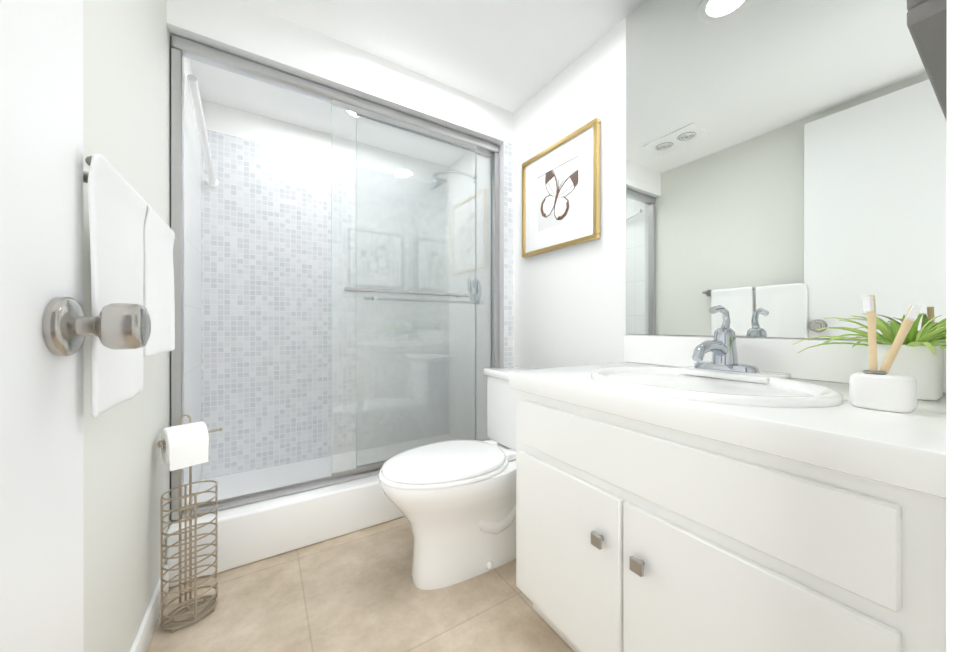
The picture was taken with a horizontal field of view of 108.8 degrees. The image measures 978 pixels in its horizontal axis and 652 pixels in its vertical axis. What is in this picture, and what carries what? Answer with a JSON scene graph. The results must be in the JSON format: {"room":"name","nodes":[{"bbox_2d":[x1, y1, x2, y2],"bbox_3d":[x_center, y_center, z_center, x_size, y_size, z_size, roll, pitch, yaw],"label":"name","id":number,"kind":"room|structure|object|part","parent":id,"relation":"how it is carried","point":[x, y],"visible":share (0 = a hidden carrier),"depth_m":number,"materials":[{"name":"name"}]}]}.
{"room":"bathroom","nodes":[
{"label":"bathroom","id":0,"kind":"room"},
{"bbox_2d":[83,0,200,651],"bbox_3d":[-0.972,-0.170,0.873,0.120,2.160,2.690,0,0,-33],"label":"wall","id":1,"kind":"structure","parent":0,"point":[127,46],"depth_m":0.91,"materials":[{"name":"white paint"}]},
{"bbox_2d":[0,0,83,651],"bbox_3d":[-0.408,-0.144,0.189,0.035,2.085,0.690,0,0,-31],"label":"door","id":2,"kind":"structure","parent":1,"relation":"in","point":[41,384],"depth_m":0.40,"materials":[{"name":"white"}]},
{"bbox_2d":[42,296,150,355],"bbox_3d":[-0.522,0.000,0.465,0.108,0.075,0.105,0,0,-33],"label":"door knob","id":3,"kind":"object","parent":2,"relation":"attached to","point":[68,326],"depth_m":0.44,"materials":[{"name":"grey metal"}]},
{"bbox_2d":[83,153,176,417],"bbox_3d":[-0.742,-0.067,0.713,0.089,0.393,0.593,0,0,-33],"label":"towel rail","id":4,"kind":"object","parent":1,"relation":"attached to","point":[133,238],"visible":0.9,"depth_m":0.59,"materials":[{"name":"fabric"}]},
{"bbox_2d":[88,153,146,417],"bbox_3d":[-0.625,-0.062,0.587,0.031,0.385,0.258,0,0,-33],"label":"towel","id":5,"kind":"object","parent":4,"relation":"hanging from","point":[117,212],"depth_m":0.55,"materials":[{"name":"white fabric"}]},
{"bbox_2d":[143,204,174,356],"bbox_3d":[-0.772,-0.095,0.812,0.030,0.320,0.250,0,0,-33],"label":"towel","id":6,"kind":"object","parent":4,"relation":"hanging from","point":[158,238],"depth_m":0.78,"materials":[{"name":"white fabric"}]},
{"bbox_2d":[130,564,168,651],"bbox_3d":[-0.891,0.865,0.870,0.012,0.090,0.798,0,0,-33],"label":"baseboard","id":7,"kind":"structure","parent":1,"relation":"attached to","point":[143,637],"depth_m":0.99,"materials":[{"name":"white"}]},
{"bbox_2d":[946,0,977,651],"bbox_3d":[0.110,-0.149,0.039,0.710,2.120,0.125,0,0,-33],"label":"door frame","id":8,"kind":"structure","parent":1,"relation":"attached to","point":[962,363],"depth_m":0.27,"materials":[{"name":"white wood"}]},
{"bbox_2d":[201,99,448,479],"bbox_3d":[-0.982,-0.171,2.397,1.520,2.160,0.120,0,0,-33],"label":"wall","id":9,"kind":"structure","parent":0,"point":[267,289],"depth_m":2.18,"materials":[{"name":"tile"}]},
{"bbox_2d":[167,0,512,144],"bbox_3d":[-0.532,-1.158,1.702,1.520,0.185,0.140,0,0,-33],"label":"wall","id":10,"kind":"structure","parent":0,"point":[242,29],"depth_m":1.52,"materials":[{"name":"white paint"}]},
{"bbox_2d":[147,516,574,651],"bbox_3d":[0.013,0.940,0.677,2.320,0.060,4.250,0,0,-33],"label":"floor","id":11,"kind":"structure","parent":0,"point":[358,591],"depth_m":1.13,"materials":[{"name":"tile"}]},
{"bbox_2d":[156,414,222,631],"bbox_3d":[-0.949,0.598,1.126,0.159,0.624,0.168,0,0,37],"label":"toilet paper stand","id":12,"kind":"object","parent":11,"relation":"on","point":[183,445],"visible":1,"depth_m":1.10,"materials":[{"name":"beige metal"}]},
{"bbox_2d":[166,474,403,587],"bbox_3d":[-0.552,0.810,1.671,1.448,0.200,0.173,0,0,-33],"label":"shower curb","id":13,"kind":"structure","parent":11,"relation":"on","point":[249,533],"depth_m":1.40,"materials":[{"name":"white ceramic"}]},
{"bbox_2d":[171,35,498,520],"bbox_3d":[-0.722,-0.177,1.998,1.516,1.770,0.829,0,0,-33],"label":"shower enclosure","id":14,"kind":"object","parent":13,"relation":"on","point":[361,108],"visible":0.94,"depth_m":1.72,"materials":[{"name":"clear glass"}]},
{"bbox_3d":[-1.356,-0.882,1.668,0.056,0.216,0.694,0,0,-33],"label":"rod","id":15,"kind":"part","parent":14,"relation":"part of","materials":[{"name":"white plastic"}]},
{"bbox_3d":[-0.380,-0.174,1.762,0.753,1.696,0.060,0,0,-33],"label":"glass","id":16,"kind":"part","parent":14,"relation":"part of","materials":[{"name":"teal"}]},
{"bbox_3d":[-0.317,-0.174,1.876,0.763,1.696,0.060,0,0,-33],"label":"glass","id":17,"kind":"part","parent":14,"relation":"part of","materials":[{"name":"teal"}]},
{"bbox_2d":[192,434,457,503],"bbox_3d":[-0.760,0.880,2.055,1.520,0.060,0.697,0,0,-33],"label":"shower floor","id":18,"kind":"structure","parent":11,"relation":"on","point":[238,484],"depth_m":2.00,"materials":[{"name":"white plastic"}]},
{"bbox_2d":[378,366,538,589],"bbox_3d":[-0.051,0.553,1.380,0.749,0.714,0.394,0,0,-33],"label":"toilet","id":19,"kind":"object","parent":11,"relation":"on","point":[454,501],"visible":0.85,"depth_m":1.24,"materials":[{"name":"white ceramic"}]},
{"bbox_2d":[509,305,945,651],"bbox_3d":[0.529,0.425,0.893,0.612,0.970,0.843,0,0,-33],"label":"bathroom vanity","id":20,"kind":"object","parent":11,"relation":"on","point":[724,489],"visible":0.98,"depth_m":0.62,"materials":[{"name":"white wood"}]},
{"bbox_2d":[591,366,843,407],"bbox_3d":[0.539,0.194,0.880,0.515,0.137,0.520,0,0,-33],"label":"sink","id":21,"kind":"object","parent":20,"relation":"in","point":[709,386],"depth_m":0.80,"materials":[{"name":"white ceramic"}]},
{"bbox_2d":[692,305,758,372],"bbox_3d":[0.626,0.033,0.978,0.198,0.186,0.164,0,0,-33],"label":"faucet","id":22,"kind":"object","parent":20,"relation":"on","point":[723,348],"depth_m":0.99,"materials":[{"name":"silver metal"}]},
{"bbox_2d":[792,313,945,399],"bbox_3d":[0.794,0.056,0.726,0.270,0.171,0.247,0,0,-33],"label":"potted plant","id":23,"kind":"object","parent":20,"relation":"on","point":[919,357],"visible":0.75,"depth_m":0.68,"materials":[{"name":"green plant"}]},
{"bbox_2d":[849,295,922,412],"bbox_3d":[0.696,0.044,0.617,0.104,0.195,0.077,0,0,-33],"label":"toothbrush holder","id":24,"kind":"object","parent":20,"relation":"on","point":[875,388],"visible":1,"depth_m":0.60,"materials":[{"name":"white ceramic"}]},
{"bbox_2d":[191,0,644,165],"bbox_3d":[-0.284,-1.290,1.318,1.760,0.080,2.690,0,0,-33],"label":"ceiling","id":25,"kind":"structure","parent":0,"point":[512,56],"depth_m":1.56,"materials":[{"name":"white paint"}]},
{"bbox_2d":[341,109,365,120],"bbox_3d":[-0.757,-1.245,2.030,0.190,0.010,0.190,0,0,-33],"label":"recessed light","id":26,"kind":"object","parent":25,"relation":"in","point":[350,113],"depth_m":2.06,"materials":[{"name":"white"}]},
{"bbox_2d":[498,141,512,366],"bbox_3d":[0.077,-0.078,2.098,0.068,1.975,0.140,0,0,-33],"label":"wall","id":27,"kind":"structure","parent":0,"point":[505,152],"depth_m":2.04,"materials":[{"name":"tile"}]},
{"bbox_2d":[449,18,945,439],"bbox_3d":[0.405,-0.170,1.764,0.120,2.160,2.690,0,0,-33],"label":"wall","id":28,"kind":"structure","parent":0,"point":[569,306],"depth_m":1.72,"materials":[{"name":"white paint"}]},
{"bbox_2d":[522,118,599,257],"bbox_3d":[0.333,-0.640,1.735,0.028,0.520,0.520,0,0,-33],"label":"framed picture","id":29,"kind":"object","parent":28,"relation":"attached to","point":[561,194],"visible":0.98,"depth_m":1.69,"materials":[{"name":"gold metal"}]},
{"bbox_2d":[626,0,946,339],"bbox_3d":[0.783,-0.608,1.063,0.005,1.280,0.839,0,0,-33],"label":"mirror","id":30,"kind":"object","parent":28,"relation":"attached to","point":[786,168],"visible":1,"depth_m":0.99,"materials":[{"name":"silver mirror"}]},
{"bbox_3d":[0.729,-0.170,0.443,0.770,2.160,0.120,0,0,-33],"label":"wall","id":31,"kind":"structure","parent":0,"visible":0},
{"bbox_2d":[907,0,946,120],"bbox_3d":[0.730,-0.625,0.543,0.520,0.530,0.043,0,0,-33],"label":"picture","id":32,"kind":"object","parent":31,"relation":"attached to","point":[927,23],"visible":0.38,"depth_m":0.44,"materials":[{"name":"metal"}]}
]}

